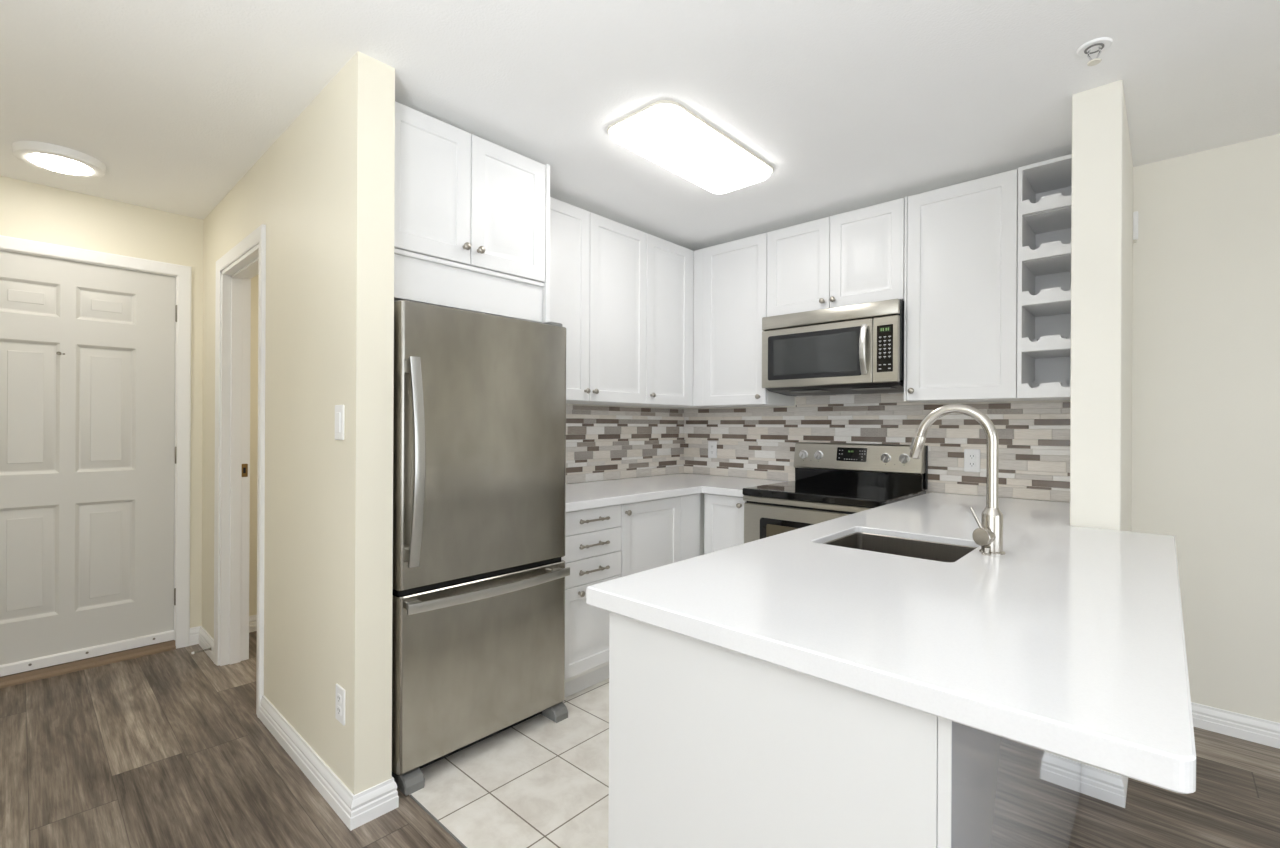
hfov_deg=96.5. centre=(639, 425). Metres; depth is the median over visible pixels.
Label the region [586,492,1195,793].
countertop
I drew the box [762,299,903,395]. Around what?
microwave
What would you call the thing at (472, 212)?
upper cabinet
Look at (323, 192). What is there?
wall
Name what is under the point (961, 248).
upper cabinet
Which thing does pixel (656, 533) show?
base cabinet
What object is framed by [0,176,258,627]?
wall
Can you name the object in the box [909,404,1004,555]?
faucet
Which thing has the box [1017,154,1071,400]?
wine rack
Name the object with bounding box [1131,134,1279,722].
wall
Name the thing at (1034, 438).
backsplash
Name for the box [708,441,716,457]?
power outlet
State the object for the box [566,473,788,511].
countertop
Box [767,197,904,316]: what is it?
upper cabinet
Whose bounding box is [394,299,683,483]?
wall
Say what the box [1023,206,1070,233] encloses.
shelf
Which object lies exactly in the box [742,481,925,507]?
cooktop
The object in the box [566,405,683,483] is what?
backsplash
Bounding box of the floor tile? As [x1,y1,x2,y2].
[410,678,608,847]
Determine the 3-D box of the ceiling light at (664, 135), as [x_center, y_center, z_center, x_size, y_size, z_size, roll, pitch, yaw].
[0.240,-1.155,2.441,0.350,0.038,0.802,0,0,43]
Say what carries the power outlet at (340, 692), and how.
attached to the wall at (323, 192)
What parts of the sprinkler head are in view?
frame arm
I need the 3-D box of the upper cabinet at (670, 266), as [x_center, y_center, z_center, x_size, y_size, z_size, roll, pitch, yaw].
[0.191,-0.649,3.738,0.384,1.046,0.802,0,0,43]
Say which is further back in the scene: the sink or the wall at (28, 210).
the wall at (28, 210)
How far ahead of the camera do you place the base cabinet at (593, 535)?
2.66 m
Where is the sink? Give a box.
[822,532,976,561]
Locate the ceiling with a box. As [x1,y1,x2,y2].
[0,0,1279,250]
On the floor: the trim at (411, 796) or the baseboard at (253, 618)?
the trim at (411, 796)
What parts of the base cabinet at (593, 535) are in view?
knob, drawer, drawer, door, drawer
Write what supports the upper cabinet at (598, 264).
attached to the wall at (394, 299)
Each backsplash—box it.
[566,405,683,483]
[684,392,1069,501]
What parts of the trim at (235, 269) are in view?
strike plate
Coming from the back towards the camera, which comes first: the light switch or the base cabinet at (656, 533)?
the base cabinet at (656, 533)
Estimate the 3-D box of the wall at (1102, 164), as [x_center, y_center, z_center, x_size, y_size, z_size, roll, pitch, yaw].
[1.867,0.054,2.294,0.137,2.440,0.882,0,0,43]
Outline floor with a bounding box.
[0,631,1279,847]
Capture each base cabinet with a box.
[561,504,621,697]
[608,612,1080,847]
[620,493,705,576]
[704,494,745,553]
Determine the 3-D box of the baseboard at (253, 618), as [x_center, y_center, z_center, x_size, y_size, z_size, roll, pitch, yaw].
[-1.792,1.208,4.092,0.016,0.096,1.935,0,0,43]
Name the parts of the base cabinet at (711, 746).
panel, panel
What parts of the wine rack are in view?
rail, rail, rail, rail, rail, rail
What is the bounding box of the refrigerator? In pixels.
[392,300,569,795]
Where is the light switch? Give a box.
[335,405,344,439]
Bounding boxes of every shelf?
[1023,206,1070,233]
[1023,254,1070,275]
[1023,301,1070,316]
[1023,349,1070,358]
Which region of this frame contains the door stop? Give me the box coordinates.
[191,647,210,653]
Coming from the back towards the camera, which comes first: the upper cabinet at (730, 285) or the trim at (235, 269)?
the upper cabinet at (730, 285)
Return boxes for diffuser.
[27,154,92,174]
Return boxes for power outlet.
[335,684,344,725]
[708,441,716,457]
[964,449,979,471]
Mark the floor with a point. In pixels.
(167, 749)
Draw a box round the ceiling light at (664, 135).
[607,100,773,193]
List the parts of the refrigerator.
door handle, freezer drawer, door, drawer handle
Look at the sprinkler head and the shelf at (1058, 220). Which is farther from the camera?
the shelf at (1058, 220)
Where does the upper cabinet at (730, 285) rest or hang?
attached to the wall at (794, 396)
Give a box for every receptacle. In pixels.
[337,693,340,703]
[337,706,340,715]
[968,454,975,459]
[968,462,975,466]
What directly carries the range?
on the floor tile
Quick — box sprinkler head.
[1076,37,1112,65]
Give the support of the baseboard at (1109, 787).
attached to the wall at (1206, 309)
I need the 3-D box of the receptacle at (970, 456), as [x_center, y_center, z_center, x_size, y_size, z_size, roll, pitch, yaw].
[1.682,0.158,2.894,0.033,0.029,0.002,0,0,43]
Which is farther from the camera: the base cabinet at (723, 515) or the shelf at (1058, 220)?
the base cabinet at (723, 515)
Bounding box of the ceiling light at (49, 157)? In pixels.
[11,141,105,177]
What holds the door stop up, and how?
attached to the wall at (323, 192)
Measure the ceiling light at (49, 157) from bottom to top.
0.052 m
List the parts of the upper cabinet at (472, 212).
door, knob, filler panel, rail, knob, door, panel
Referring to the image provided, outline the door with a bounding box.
[0,249,176,676]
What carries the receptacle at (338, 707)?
attached to the power outlet at (340, 692)
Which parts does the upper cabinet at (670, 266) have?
door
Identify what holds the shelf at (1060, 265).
attached to the wine rack
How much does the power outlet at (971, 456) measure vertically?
0.116 m
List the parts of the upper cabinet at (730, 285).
door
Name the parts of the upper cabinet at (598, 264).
door, door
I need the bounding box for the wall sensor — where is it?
[1133,211,1137,242]
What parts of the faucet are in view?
spout, lever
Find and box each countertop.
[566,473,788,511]
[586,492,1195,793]
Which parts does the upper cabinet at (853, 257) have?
door, door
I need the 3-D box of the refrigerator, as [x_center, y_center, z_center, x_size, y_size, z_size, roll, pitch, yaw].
[-0.775,0.406,2.395,0.729,1.701,0.741,0,0,43]
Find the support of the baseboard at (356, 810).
attached to the wall at (323, 192)
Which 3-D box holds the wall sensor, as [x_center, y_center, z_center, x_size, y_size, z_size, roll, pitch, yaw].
[2.223,-0.890,2.561,0.018,0.137,0.014,0,0,43]
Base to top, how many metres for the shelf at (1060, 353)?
0.012 m
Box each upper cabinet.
[394,101,549,322]
[549,197,646,404]
[616,233,720,407]
[693,232,793,406]
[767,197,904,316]
[904,169,1027,402]
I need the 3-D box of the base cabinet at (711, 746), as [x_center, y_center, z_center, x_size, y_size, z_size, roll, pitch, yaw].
[0.761,0.826,1.644,0.682,0.877,1.770,0,0,43]
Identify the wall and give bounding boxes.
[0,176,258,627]
[201,51,394,794]
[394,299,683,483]
[684,396,1069,502]
[1070,80,1132,774]
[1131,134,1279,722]
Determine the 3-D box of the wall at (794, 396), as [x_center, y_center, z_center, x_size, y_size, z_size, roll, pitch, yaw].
[1.175,0.051,3.460,2.459,2.440,0.120,0,0,43]
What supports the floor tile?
on the floor
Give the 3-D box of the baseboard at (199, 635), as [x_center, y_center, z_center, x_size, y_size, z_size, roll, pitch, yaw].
[-2.406,1.205,3.143,0.395,0.096,0.056,0,0,43]
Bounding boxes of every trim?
[0,235,191,648]
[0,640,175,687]
[214,224,265,717]
[410,795,466,847]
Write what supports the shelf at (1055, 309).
attached to the wine rack
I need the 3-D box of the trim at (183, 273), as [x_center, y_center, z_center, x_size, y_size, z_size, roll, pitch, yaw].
[-2.892,0.173,2.886,0.018,2.154,0.987,0,0,43]
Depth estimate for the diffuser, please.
2.51 m
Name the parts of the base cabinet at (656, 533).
knob, door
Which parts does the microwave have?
door, vent panel, handle, control panel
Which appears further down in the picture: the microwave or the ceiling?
the microwave
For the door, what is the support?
in the wall at (28, 210)
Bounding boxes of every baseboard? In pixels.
[190,626,213,661]
[249,614,256,632]
[259,695,398,830]
[1081,702,1279,807]
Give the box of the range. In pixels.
[742,442,927,542]

